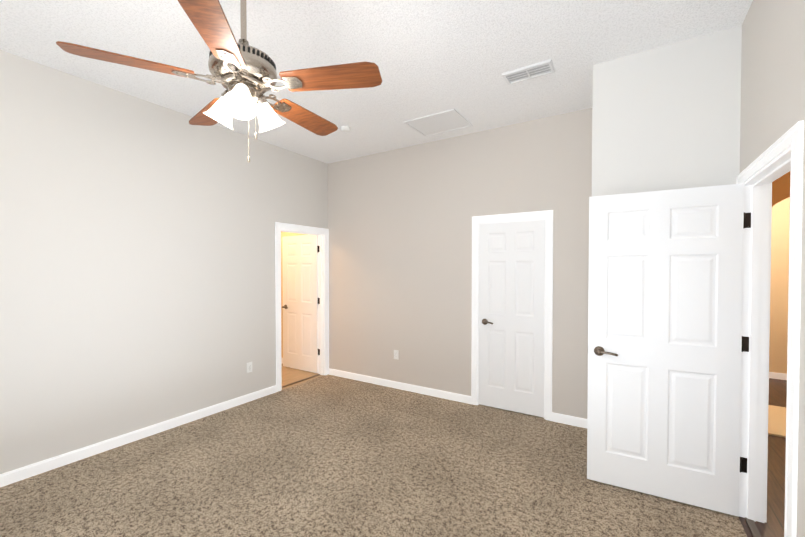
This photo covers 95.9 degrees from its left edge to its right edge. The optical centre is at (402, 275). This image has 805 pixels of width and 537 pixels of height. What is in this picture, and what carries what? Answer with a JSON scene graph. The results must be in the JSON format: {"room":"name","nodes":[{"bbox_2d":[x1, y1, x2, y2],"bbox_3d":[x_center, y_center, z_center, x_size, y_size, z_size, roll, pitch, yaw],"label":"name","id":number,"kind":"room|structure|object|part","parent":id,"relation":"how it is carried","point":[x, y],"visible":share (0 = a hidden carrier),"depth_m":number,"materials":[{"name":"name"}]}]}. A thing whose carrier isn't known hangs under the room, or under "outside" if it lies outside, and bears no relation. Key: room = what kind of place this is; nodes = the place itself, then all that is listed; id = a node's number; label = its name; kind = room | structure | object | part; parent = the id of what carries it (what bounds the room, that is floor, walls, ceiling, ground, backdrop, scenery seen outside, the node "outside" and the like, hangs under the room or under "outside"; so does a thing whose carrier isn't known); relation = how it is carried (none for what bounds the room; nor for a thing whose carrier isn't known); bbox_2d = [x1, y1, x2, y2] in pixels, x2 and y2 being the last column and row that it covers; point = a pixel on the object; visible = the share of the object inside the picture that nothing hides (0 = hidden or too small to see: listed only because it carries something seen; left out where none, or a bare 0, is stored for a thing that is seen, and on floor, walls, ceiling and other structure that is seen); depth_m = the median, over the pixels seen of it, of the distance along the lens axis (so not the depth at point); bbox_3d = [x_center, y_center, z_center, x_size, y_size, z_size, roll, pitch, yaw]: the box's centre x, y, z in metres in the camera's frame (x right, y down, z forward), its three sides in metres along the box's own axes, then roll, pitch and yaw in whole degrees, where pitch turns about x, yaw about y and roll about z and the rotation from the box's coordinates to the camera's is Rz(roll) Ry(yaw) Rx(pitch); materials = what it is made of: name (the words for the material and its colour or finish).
{"room":"empty bedroom","nodes":[
{"label":"empty bedroom","id":0,"kind":"room"},
{"bbox_2d":[0,50,327,473],"bbox_3d":[-2.652,-0.049,2.775,0.115,3.000,5.995,1,1,32],"label":"wall","id":1,"kind":"structure","parent":0,"point":[137,267],"depth_m":3.10,"materials":[{"name":"white paint"}]},
{"bbox_2d":[0,385,276,486],"bbox_3d":[-2.840,1.415,2.381,0.013,0.085,4.860,1,1,32],"label":"baseboard","id":2,"kind":"structure","parent":1,"relation":"attached to","point":[22,473],"depth_m":3.07,"materials":[{"name":"white paint"}]},
{"bbox_2d":[247,362,251,372],"bbox_3d":[-1.737,1.043,4.124,0.008,0.115,0.070,1,1,32],"label":"outlet","id":3,"kind":"object","parent":1,"relation":"attached to","point":[249,366],"visible":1,"depth_m":4.12,"materials":[{"name":"white plastic"}]},
{"bbox_2d":[282,235,317,372],"bbox_3d":[-1.520,0.401,5.388,0.734,1.990,0.170,1,1,32],"label":"hall door","id":4,"kind":"structure","parent":1,"relation":"in","point":[300,298],"depth_m":5.36,"materials":[{"name":"white paint"}]},
{"bbox_2d":[282,374,319,387],"bbox_3d":[-1.378,1.414,4.868,0.035,0.006,0.741,1,1,32],"label":"trim","id":5,"kind":"structure","parent":1,"relation":"attached to","point":[317,374],"depth_m":4.86,"materials":[{"name":"brown wood"}]},
{"bbox_2d":[275,222,328,391],"bbox_3d":[-1.353,0.380,4.835,0.143,2.074,0.905,1,1,32],"label":"door frame","id":6,"kind":"structure","parent":1,"relation":"attached to","point":[322,234],"depth_m":5.12,"materials":[{"name":"white paint"}]},
{"bbox_2d":[317,246,319,354],"bbox_3d":[-1.192,0.357,5.165,0.038,1.568,0.012,1,1,32],"label":"hall hinge","id":7,"kind":"object","parent":1,"relation":"attached to","point":[318,300],"visible":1,"depth_m":5.17,"materials":[{"name":"brown metal"}]},
{"bbox_2d":[281,232,307,357],"bbox_3d":[-2.000,-0.100,5.909,2.135,3.000,0.120,1,1,32],"label":"wall","id":8,"kind":"structure","parent":0,"point":[283,234],"depth_m":5.78,"materials":[{"name":"beige paint"}]},
{"bbox_2d":[282,363,323,389],"bbox_3d":[-2.662,1.468,4.921,2.400,0.096,2.540,1,1,32],"label":"floor","id":9,"kind":"structure","parent":0,"point":[290,375],"depth_m":5.09,"materials":[{"name":"beige wood"}]},
{"bbox_2d":[0,374,746,536],"bbox_3d":[-0.819,1.520,1.640,4.225,0.100,5.765,1,1,32],"label":"floor carpet","id":10,"kind":"object","parent":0,"point":[328,455],"visible":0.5,"depth_m":2.55,"materials":[{"name":"brown carpet"}]},
{"bbox_2d":[0,0,752,163],"bbox_3d":[-0.080,-1.613,2.967,8.800,0.120,9.115,1,1,32],"label":"ceiling","id":11,"kind":"structure","parent":0,"point":[428,57],"depth_m":2.46,"materials":[{"name":"white paint"}]},
{"bbox_2d":[56,0,381,162],"bbox_3d":[-0.708,-1.047,1.724,1.231,0.971,1.292,0,1,9],"label":"ceiling fan","id":12,"kind":"object","parent":11,"relation":"hanging from","point":[243,72],"visible":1,"depth_m":1.64,"materials":[{"name":"wood"},{"name":"brushed nickel"},{"name":"frosted glass"}]},
{"bbox_3d":[-0.757,-1.149,1.730,0.301,0.766,0.301,0,1,9],"label":"motor","id":13,"kind":"part","parent":12,"relation":"part of","materials":[{"name":"silver metal"}]},
{"bbox_2d":[341,126,349,131],"bbox_3d":[-0.604,-1.548,3.842,0.104,0.038,0.104,1,1,32],"label":"smoke detector","id":14,"kind":"object","parent":11,"relation":"attached to","point":[345,128],"visible":1,"depth_m":3.81,"materials":[{"name":"white plastic"}]},
{"bbox_2d":[404,109,472,136],"bbox_3d":[0.370,-1.560,3.734,0.560,0.011,0.460,1,1,32],"label":"ceiling access panel","id":15,"kind":"object","parent":11,"relation":"attached to","point":[442,122],"visible":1,"depth_m":3.72,"materials":[{"name":"white paint"}]},
{"bbox_2d":[501,59,555,84],"bbox_3d":[0.960,-1.543,2.769,0.360,0.012,0.190,1,1,32],"label":"ceiling vent","id":16,"kind":"object","parent":11,"relation":"in","point":[530,67],"visible":1,"depth_m":2.75,"materials":[{"name":"white metal"}]},
{"bbox_2d":[507,64,550,80],"bbox_3d":[0.960,-1.549,2.769,0.312,0.001,0.142,1,1,32],"label":"cavity","id":17,"kind":"object","parent":16,"relation":"attached to","point":[529,73],"visible":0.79,"depth_m":2.78,"materials":[{"name":"grey metal"}]},
{"bbox_2d":[328,108,591,418],"bbox_3d":[0.409,-0.074,4.316,3.410,3.000,0.115,1,1,32],"label":"wall","id":18,"kind":"structure","parent":0,"point":[400,246],"depth_m":4.21,"materials":[{"name":"beige paint"}]},
{"bbox_2d":[394,350,398,359],"bbox_3d":[-0.082,0.997,4.572,0.070,0.115,0.008,1,1,32],"label":"outlet","id":19,"kind":"object","parent":18,"relation":"attached to","point":[396,354],"visible":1,"depth_m":4.56,"materials":[{"name":"white plastic"}]},
{"bbox_2d":[329,368,470,403],"bbox_3d":[-0.148,1.379,4.617,2.171,0.085,0.013,1,1,32],"label":"baseboard","id":20,"kind":"structure","parent":18,"relation":"attached to","point":[388,383],"depth_m":4.50,"materials":[{"name":"white paint"}]},
{"bbox_2d":[478,220,545,417],"bbox_3d":[1.138,0.427,3.822,0.688,1.990,0.170,1,1,32],"label":"closet door","id":21,"kind":"structure","parent":18,"relation":"in","point":[511,316],"depth_m":3.79,"materials":[{"name":"white paint"}]},
{"bbox_3d":[0.925,0.502,3.958,0.183,0.066,0.170,1,1,32],"label":"handle","id":22,"kind":"part","parent":21,"relation":"part of","materials":[{"name":"brown metal"}]},
{"bbox_2d":[471,210,552,420],"bbox_3d":[1.154,0.393,3.845,0.838,2.081,0.130,1,1,32],"label":"trim","id":23,"kind":"structure","parent":18,"relation":"attached to","point":[547,215],"depth_m":3.68,"materials":[{"name":"white paint"}]},
{"bbox_2d":[552,412,586,427],"bbox_3d":[1.638,1.397,3.487,0.381,0.085,0.013,1,1,32],"label":"baseboard","id":24,"kind":"structure","parent":18,"relation":"attached to","point":[556,417],"depth_m":3.50,"materials":[{"name":"white paint"}]},
{"bbox_2d":[479,404,543,418],"bbox_3d":[1.367,1.480,4.200,1.130,0.096,0.900,1,1,32],"label":"floor","id":25,"kind":"structure","parent":0,"point":[512,411],"depth_m":3.84,"materials":[{"name":"carpet"}]},
{"bbox_2d":[592,25,741,195],"bbox_3d":[2.033,-0.050,2.824,0.930,3.000,0.900,1,1,32],"label":"wall bump-out","id":26,"kind":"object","parent":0,"point":[666,117],"visible":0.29,"depth_m":2.43,"materials":[{"name":"white paint"}]},
{"bbox_2d":[739,378,786,536],"bbox_3d":[3.098,1.518,1.844,2.175,0.096,7.700,1,1,32],"label":"floor","id":27,"kind":"structure","parent":0,"point":[773,526],"depth_m":2.59,"materials":[{"name":"brown wood"}]},
{"bbox_2d":[768,405,785,437],"bbox_3d":[3.928,1.436,3.478,1.400,0.016,0.950,1,1,32],"label":"rug","id":28,"kind":"object","parent":27,"relation":"on","point":[776,420],"depth_m":3.55,"materials":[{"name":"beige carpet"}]},
{"bbox_2d":[740,0,804,536],"bbox_3d":[0.774,-0.005,0.074,0.115,3.000,5.095,1,1,32],"label":"wall","id":29,"kind":"structure","parent":0,"point":[773,75],"depth_m":1.67,"materials":[{"name":"white paint"}]},
{"bbox_2d":[587,183,743,516],"bbox_3d":[1.673,0.448,2.377,0.816,1.995,0.170,1,1,29],"label":"entry door","id":30,"kind":"structure","parent":29,"relation":"in","point":[664,335],"depth_m":2.34,"materials":[{"name":"white paint"}]},
{"bbox_3d":[1.396,0.525,2.532,0.183,0.066,0.170,1,1,29],"label":"handle","id":31,"kind":"part","parent":30,"relation":"part of","materials":[{"name":"brown metal"}]},
{"bbox_2d":[740,212,750,472],"bbox_3d":[2.050,0.406,2.171,0.038,1.568,0.012,1,1,32],"label":"entry hinge","id":32,"kind":"object","parent":29,"relation":"attached to","point":[745,340],"visible":0.81,"depth_m":2.17,"materials":[{"name":"brown metal"}]},
{"bbox_2d":[745,517,760,536],"bbox_3d":[1.863,1.463,1.837,0.035,0.006,0.805,1,1,32],"label":"trim","id":33,"kind":"structure","parent":29,"relation":"attached to","point":[753,528],"depth_m":2.10,"materials":[{"name":"wood"}]},
{"bbox_2d":[736,120,803,536],"bbox_3d":[1.872,0.429,1.815,0.143,2.075,1.001,1,1,32],"label":"door frame","id":34,"kind":"structure","parent":29,"relation":"attached to","point":[782,155],"depth_m":2.13,"materials":[{"name":"white paint"}]},
{"bbox_2d":[769,197,789,373],"bbox_3d":[5.119,-0.086,5.025,1.920,3.000,0.120,1,1,32],"label":"wall","id":35,"kind":"structure","parent":0,"point":[779,281],"depth_m":4.94,"materials":[{"name":"beige paint"}]},
{"bbox_2d":[769,372,786,379],"bbox_3d":[5.070,1.372,5.001,1.900,0.085,0.013,1,1,32],"label":"baseboard","id":36,"kind":"structure","parent":35,"relation":"attached to","point":[774,375],"depth_m":4.96,"materials":[{"name":"white paint"}]},
{"bbox_2d":[772,171,789,206],"bbox_3d":[3.823,-0.051,2.857,2.060,3.000,0.130,1,1,32],"label":"wall","id":37,"kind":"structure","parent":0,"point":[781,188],"depth_m":3.12,"materials":[{"name":"brown paint"}]}
]}

